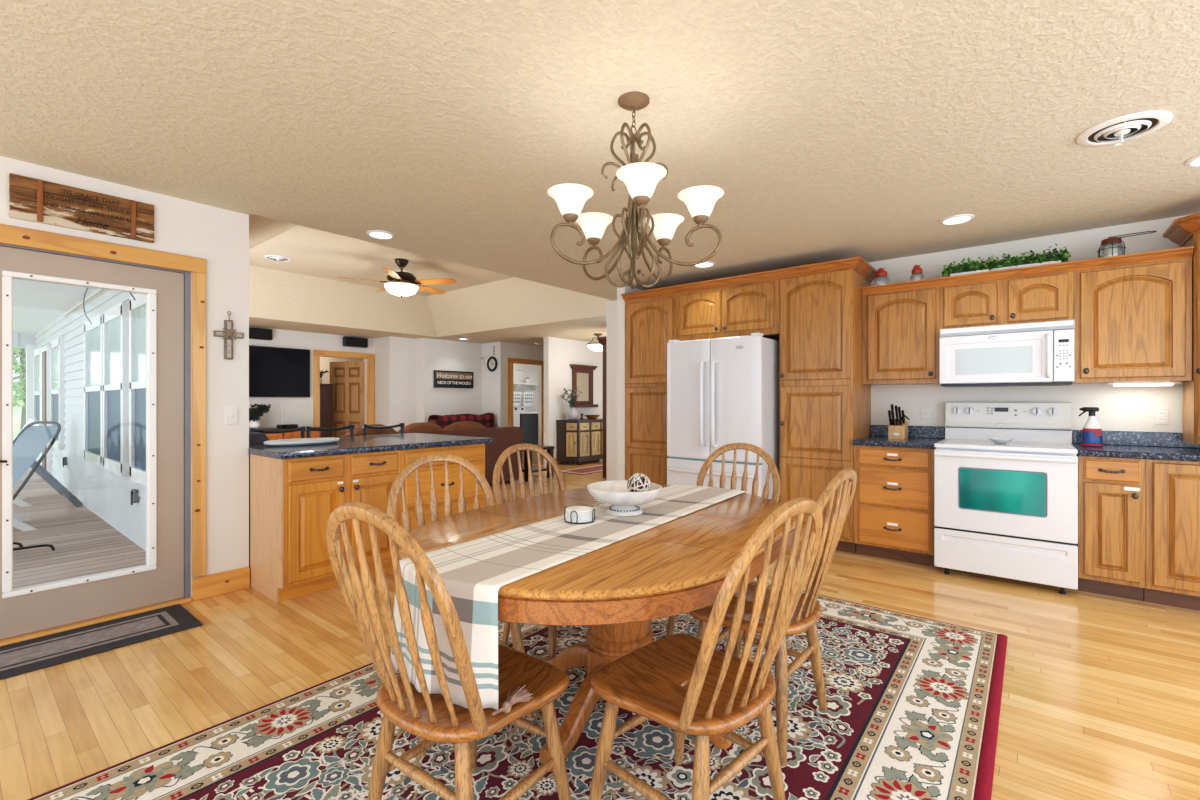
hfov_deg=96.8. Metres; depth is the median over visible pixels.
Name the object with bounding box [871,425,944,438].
backsplash
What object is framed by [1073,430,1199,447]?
backsplash
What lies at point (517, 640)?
dining chair
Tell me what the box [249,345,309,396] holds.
television
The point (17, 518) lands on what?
slat chair
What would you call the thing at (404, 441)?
countertop
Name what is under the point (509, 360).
trim
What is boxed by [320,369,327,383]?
potted plant
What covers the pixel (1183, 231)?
cabinet
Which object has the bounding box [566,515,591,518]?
coaster
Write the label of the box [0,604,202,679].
doormat
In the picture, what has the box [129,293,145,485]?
window
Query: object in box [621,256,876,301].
crown molding
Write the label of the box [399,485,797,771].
dining table
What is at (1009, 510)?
range
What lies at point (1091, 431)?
spray bottle
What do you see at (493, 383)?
wall
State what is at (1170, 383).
light
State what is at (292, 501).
base cabinet
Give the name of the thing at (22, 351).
tree
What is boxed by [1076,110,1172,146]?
ceiling vent
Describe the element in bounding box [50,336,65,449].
window
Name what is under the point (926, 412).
wall switch
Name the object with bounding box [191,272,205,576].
trim
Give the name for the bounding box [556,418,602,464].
sideboard
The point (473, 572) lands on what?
table runner
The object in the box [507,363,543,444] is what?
trim
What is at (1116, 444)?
countertop
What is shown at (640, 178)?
chandelier
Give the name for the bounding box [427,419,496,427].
loveseat
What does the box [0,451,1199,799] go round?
floor
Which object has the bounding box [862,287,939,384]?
upper cabinet
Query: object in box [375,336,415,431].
wall
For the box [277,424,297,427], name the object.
box
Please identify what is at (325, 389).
cabinet
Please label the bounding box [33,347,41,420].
window
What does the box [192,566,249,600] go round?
baseboard
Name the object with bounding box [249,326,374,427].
wall
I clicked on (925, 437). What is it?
countertop
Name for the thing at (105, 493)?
wall
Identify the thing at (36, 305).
ceiling
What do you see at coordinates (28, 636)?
trim
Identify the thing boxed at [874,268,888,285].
glass jar
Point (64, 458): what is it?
outlet
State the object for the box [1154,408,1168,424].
wall outlet
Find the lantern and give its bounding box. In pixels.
[1097,231,1156,257]
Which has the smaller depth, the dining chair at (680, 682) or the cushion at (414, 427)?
the dining chair at (680, 682)
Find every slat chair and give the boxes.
[13,419,36,506]
[13,424,43,530]
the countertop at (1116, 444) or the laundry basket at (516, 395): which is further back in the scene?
the laundry basket at (516, 395)
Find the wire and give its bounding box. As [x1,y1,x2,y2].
[83,288,91,324]
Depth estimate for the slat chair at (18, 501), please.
6.68 m
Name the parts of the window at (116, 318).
pane, pane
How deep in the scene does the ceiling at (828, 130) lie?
2.38 m
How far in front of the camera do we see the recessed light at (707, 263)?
4.75 m
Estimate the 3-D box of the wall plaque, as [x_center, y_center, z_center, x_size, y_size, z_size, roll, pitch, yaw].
[-2.774,-1.030,2.884,0.030,0.220,0.565,0,0,39]
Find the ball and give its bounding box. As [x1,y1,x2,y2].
[627,473,650,491]
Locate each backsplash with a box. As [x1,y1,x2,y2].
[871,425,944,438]
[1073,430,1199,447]
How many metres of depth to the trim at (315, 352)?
9.89 m
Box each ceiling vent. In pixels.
[263,255,291,263]
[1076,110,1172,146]
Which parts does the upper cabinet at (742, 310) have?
door, door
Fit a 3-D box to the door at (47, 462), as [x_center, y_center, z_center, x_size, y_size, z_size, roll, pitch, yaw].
[-9.346,0.200,8.997,0.950,2.240,0.100,0,0,39]
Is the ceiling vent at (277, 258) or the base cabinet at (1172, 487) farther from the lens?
the ceiling vent at (277, 258)
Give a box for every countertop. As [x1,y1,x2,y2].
[248,433,494,458]
[852,425,944,448]
[1073,430,1199,461]
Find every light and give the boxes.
[366,230,394,238]
[586,333,602,350]
[694,261,714,266]
[940,214,974,224]
[1106,381,1180,385]
[1184,155,1199,166]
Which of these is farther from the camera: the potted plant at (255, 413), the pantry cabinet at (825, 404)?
the potted plant at (255, 413)
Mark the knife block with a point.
(898, 427)
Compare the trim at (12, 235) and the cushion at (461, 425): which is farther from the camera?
the cushion at (461, 425)
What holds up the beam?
attached to the ceiling at (36, 305)
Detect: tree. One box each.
[13,348,22,399]
[13,348,25,430]
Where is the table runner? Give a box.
[391,484,746,714]
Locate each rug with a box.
[28,580,1007,799]
[560,464,602,474]
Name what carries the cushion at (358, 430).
on the sofa at (505, 437)
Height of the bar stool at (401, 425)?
0.997 m
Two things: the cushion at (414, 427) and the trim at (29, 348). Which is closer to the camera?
the cushion at (414, 427)
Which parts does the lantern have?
lid, glass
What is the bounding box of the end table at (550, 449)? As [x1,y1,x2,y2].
[522,445,553,480]
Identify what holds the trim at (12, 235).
attached to the wall at (219, 236)
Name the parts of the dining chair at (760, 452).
leg, leg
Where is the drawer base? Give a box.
[853,445,935,566]
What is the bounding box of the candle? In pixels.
[1104,247,1117,256]
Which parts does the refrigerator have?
fridge door, handle, handle, handle, freezer drawer, fridge door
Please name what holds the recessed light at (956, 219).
in the ceiling at (828, 130)
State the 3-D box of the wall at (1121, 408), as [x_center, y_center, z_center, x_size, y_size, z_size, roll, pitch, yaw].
[2.358,0.000,4.389,6.260,2.440,0.730,0,0,39]
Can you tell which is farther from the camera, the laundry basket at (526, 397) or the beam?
the laundry basket at (526, 397)
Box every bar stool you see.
[249,426,305,437]
[306,425,354,437]
[362,423,404,434]
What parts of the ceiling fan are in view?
blade, lamp shade, blade, blade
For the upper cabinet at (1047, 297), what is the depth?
3.81 m
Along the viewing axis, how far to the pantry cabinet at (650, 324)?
5.42 m
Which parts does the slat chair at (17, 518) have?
leg, leg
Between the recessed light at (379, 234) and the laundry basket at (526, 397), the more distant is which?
the laundry basket at (526, 397)
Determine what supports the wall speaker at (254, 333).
attached to the wall at (295, 410)
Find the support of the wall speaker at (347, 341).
attached to the wall at (295, 410)
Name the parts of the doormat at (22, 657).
grey panel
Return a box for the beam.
[13,332,35,347]
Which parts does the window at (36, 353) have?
pane, pane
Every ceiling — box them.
[0,0,1199,346]
[13,279,97,333]
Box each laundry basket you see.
[513,392,521,405]
[520,392,533,405]
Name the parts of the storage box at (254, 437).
lid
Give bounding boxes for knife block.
[888,404,909,438]
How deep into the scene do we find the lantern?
3.55 m
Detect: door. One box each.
[0,246,183,639]
[40,344,52,478]
[330,361,364,436]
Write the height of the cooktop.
0.030 m
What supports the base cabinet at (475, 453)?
on the floor at (1100, 698)
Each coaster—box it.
[566,506,592,512]
[566,510,592,514]
[566,513,591,516]
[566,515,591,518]
[566,517,591,520]
[566,518,591,522]
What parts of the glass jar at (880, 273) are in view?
lid, glass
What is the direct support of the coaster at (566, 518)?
on the table runner
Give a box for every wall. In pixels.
[0,156,248,597]
[35,289,145,550]
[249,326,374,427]
[320,357,363,383]
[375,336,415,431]
[416,338,481,422]
[482,342,504,426]
[505,342,543,455]
[544,337,602,464]
[606,214,1191,480]
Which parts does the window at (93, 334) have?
pane, pane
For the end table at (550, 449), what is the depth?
8.39 m
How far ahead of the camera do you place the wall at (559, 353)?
10.41 m
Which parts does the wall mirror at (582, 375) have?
frame, cornice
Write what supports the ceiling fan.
hanging from the ceiling at (828, 130)
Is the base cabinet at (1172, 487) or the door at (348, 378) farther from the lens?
the door at (348, 378)
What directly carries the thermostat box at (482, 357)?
attached to the wall at (493, 383)
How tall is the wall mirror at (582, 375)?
0.855 m
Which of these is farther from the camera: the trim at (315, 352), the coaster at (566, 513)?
the trim at (315, 352)
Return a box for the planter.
[941,243,1070,276]
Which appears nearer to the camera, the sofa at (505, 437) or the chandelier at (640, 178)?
the chandelier at (640, 178)
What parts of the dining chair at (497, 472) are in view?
leg, leg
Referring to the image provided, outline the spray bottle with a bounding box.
[1078,407,1102,446]
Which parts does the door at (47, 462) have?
panel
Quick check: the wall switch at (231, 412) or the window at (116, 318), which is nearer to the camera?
the wall switch at (231, 412)
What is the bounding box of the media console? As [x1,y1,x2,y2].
[258,426,321,439]
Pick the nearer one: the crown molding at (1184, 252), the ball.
the ball
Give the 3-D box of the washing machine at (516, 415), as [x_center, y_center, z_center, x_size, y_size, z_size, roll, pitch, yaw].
[-2.434,0.670,13.063,0.675,1.060,0.690,0,0,39]
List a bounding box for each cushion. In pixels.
[345,424,397,434]
[398,422,443,431]
[444,421,485,429]
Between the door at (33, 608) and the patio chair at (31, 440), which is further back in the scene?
the patio chair at (31, 440)
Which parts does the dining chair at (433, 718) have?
leg, leg, seat, leg, leg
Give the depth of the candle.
3.55 m
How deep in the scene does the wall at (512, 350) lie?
11.93 m
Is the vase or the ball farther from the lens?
the vase
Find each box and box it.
[249,432,268,443]
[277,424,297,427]
[481,356,484,363]
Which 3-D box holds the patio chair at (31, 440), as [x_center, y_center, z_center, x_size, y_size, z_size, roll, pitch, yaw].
[-5.010,0.745,4.284,0.471,1.134,0.886,0,0,11]
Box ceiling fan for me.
[339,258,456,297]
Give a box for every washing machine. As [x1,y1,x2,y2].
[513,406,537,444]
[513,412,519,426]
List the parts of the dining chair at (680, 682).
leg, leg, seat, leg, leg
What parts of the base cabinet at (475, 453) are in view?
drawer, drawer, drawer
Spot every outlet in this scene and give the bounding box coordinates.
[63,457,66,466]
[131,489,137,504]
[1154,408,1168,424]
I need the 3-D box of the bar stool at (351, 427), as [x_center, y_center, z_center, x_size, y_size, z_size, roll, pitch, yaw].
[-2.346,0.723,4.776,0.368,0.997,0.430,0,0,39]
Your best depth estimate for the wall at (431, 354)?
10.63 m
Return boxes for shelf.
[513,383,537,388]
[522,466,548,472]
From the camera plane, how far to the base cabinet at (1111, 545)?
3.27 m
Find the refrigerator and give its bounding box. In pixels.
[667,332,778,499]
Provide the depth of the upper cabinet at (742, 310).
4.86 m
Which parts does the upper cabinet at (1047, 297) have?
door, door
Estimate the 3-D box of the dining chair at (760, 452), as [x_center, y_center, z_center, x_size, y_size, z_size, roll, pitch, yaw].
[0.644,0.717,2.734,0.465,0.972,0.542,0,0,33]
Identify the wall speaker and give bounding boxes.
[249,327,272,339]
[343,336,367,347]
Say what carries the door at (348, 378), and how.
in the wall at (295, 410)
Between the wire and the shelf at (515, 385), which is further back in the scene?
the shelf at (515, 385)
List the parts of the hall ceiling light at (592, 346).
lamp shade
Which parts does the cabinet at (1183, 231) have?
crown, door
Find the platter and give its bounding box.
[264,437,339,445]
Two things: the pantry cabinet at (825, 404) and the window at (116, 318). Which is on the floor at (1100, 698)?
the pantry cabinet at (825, 404)
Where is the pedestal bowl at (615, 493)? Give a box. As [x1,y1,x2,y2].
[587,480,661,516]
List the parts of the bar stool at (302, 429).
rail, post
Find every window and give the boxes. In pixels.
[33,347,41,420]
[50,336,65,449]
[84,313,102,467]
[103,302,128,475]
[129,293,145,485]
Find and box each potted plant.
[249,404,270,428]
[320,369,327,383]
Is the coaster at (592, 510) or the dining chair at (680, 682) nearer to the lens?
the dining chair at (680, 682)
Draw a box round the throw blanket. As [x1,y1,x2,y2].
[428,413,494,428]
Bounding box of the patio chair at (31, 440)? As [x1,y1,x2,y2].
[13,421,60,550]
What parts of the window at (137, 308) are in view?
pane, pane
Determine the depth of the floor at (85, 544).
4.97 m
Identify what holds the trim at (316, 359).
attached to the wall at (295, 410)
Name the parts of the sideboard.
drawer, door, drawer, door, drawer, door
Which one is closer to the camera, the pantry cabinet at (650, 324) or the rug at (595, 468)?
the pantry cabinet at (650, 324)
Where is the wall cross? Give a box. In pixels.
[214,311,243,359]
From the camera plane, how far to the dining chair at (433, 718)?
1.28 m
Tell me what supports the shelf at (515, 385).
attached to the wall at (512, 350)
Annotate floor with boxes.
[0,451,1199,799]
[13,470,145,588]
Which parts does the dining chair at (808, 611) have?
leg, leg, seat, leg, leg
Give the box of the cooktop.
[934,439,1077,453]
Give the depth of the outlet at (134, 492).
4.86 m
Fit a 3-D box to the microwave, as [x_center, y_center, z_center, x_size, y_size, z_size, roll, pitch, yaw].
[2.960,-0.326,3.908,0.759,0.432,0.473,0,0,39]
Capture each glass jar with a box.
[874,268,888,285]
[910,264,923,280]
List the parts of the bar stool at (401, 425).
post, rail, post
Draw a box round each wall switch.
[225,406,237,424]
[920,406,936,419]
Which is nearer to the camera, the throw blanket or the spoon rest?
the spoon rest
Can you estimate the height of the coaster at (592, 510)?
0.006 m
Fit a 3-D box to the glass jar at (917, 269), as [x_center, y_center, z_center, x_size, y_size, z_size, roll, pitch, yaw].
[2.547,-1.017,4.281,0.094,0.159,0.094,0,0,39]
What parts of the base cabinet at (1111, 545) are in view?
drawer, handle, door, knob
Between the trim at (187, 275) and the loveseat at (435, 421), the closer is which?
the trim at (187, 275)
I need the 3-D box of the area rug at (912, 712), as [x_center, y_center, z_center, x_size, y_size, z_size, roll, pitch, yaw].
[0.136,1.212,2.127,2.274,0.015,3.426,0,0,39]
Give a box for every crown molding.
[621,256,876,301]
[861,246,1193,294]
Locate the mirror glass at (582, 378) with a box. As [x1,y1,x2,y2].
[577,373,588,400]
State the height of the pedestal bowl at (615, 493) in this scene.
0.110 m
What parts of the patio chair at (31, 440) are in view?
leg, leg, frame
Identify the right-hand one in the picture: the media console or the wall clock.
the wall clock
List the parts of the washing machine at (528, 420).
lid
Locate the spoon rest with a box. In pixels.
[988,438,1013,443]
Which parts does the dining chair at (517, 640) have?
leg, leg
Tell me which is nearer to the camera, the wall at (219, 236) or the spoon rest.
the wall at (219, 236)
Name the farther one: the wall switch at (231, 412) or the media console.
the media console
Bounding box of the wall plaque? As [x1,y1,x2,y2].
[9,173,153,242]
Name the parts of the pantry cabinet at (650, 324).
door, door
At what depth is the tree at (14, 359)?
18.39 m
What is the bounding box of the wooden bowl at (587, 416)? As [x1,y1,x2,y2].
[585,415,599,418]
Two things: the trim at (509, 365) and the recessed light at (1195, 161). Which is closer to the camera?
the recessed light at (1195, 161)
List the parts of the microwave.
door, handle, control panel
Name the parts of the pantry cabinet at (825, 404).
door, door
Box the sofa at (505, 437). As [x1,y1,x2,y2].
[340,421,521,484]
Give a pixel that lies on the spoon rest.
(996, 440)
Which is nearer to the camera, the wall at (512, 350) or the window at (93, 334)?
the window at (93, 334)
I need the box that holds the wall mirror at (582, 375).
[570,364,597,407]
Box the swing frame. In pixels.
[13,440,82,506]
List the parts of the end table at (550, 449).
leg, leg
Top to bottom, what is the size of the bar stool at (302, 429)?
0.997 m
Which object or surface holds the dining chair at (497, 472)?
on the area rug at (912, 712)
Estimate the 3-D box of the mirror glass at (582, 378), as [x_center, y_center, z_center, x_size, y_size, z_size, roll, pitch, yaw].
[-0.353,-0.285,10.850,0.006,0.570,0.420,0,0,39]
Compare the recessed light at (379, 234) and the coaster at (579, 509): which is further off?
the recessed light at (379, 234)
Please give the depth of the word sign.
10.74 m
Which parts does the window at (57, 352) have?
pane, pane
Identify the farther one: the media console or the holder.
the media console
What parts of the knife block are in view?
knife handle, knife handle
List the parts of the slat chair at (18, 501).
leg, leg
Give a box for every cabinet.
[249,450,400,602]
[320,384,333,437]
[401,444,484,530]
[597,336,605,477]
[625,295,676,484]
[677,280,778,340]
[779,269,870,552]
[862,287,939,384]
[940,271,1073,328]
[1072,258,1191,383]
[1076,454,1145,600]
[1143,459,1199,610]
[1163,212,1199,444]
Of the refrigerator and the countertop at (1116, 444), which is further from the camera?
the refrigerator
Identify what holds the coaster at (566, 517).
on the coaster at (566, 518)
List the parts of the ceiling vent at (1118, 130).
damper lever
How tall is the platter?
0.036 m
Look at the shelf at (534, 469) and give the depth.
8.41 m
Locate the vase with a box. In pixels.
[561,386,581,419]
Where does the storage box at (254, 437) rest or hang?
on the countertop at (404, 441)
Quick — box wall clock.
[487,356,497,371]
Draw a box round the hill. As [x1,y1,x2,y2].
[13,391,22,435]
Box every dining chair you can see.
[326,502,570,799]
[387,454,533,756]
[492,443,565,657]
[589,497,822,799]
[666,443,780,660]
[689,468,856,766]
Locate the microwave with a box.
[939,320,1074,386]
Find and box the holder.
[564,505,594,523]
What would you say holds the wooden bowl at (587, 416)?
on the sideboard
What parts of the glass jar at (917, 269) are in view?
glass, lid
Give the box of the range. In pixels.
[934,402,1077,594]
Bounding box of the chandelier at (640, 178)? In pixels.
[547,91,723,289]
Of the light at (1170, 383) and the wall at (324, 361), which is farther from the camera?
the wall at (324, 361)
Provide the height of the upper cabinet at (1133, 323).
0.770 m
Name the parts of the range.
knob, knob, handle, storage drawer, oven door, knob, knob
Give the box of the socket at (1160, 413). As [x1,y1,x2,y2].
[1158,411,1164,415]
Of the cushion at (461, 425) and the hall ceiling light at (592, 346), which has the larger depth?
the hall ceiling light at (592, 346)
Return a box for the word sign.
[434,370,472,387]
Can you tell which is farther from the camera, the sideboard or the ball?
the sideboard
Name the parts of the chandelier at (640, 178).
lamp shade, arm, lamp shade, arm, chain, arm, lamp shade, arm, lamp shade, arm, lamp shade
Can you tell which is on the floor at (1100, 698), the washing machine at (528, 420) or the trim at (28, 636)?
the washing machine at (528, 420)
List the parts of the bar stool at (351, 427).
post, rail, post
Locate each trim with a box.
[0,224,205,273]
[0,243,190,597]
[0,597,191,645]
[26,344,35,469]
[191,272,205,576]
[313,350,374,358]
[313,356,374,426]
[507,358,543,364]
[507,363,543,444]
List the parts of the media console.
door, door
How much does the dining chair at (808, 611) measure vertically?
0.972 m
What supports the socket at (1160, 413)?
attached to the wall outlet at (1161, 415)
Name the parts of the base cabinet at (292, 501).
panel, drawer, door, handle, drawer, door, handle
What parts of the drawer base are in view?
handle, handle, handle, drawer, drawer, drawer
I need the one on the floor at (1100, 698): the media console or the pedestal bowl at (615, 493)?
the media console
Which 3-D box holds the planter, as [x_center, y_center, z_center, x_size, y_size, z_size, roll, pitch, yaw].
[2.952,-1.020,3.904,0.766,0.168,0.303,0,0,33]

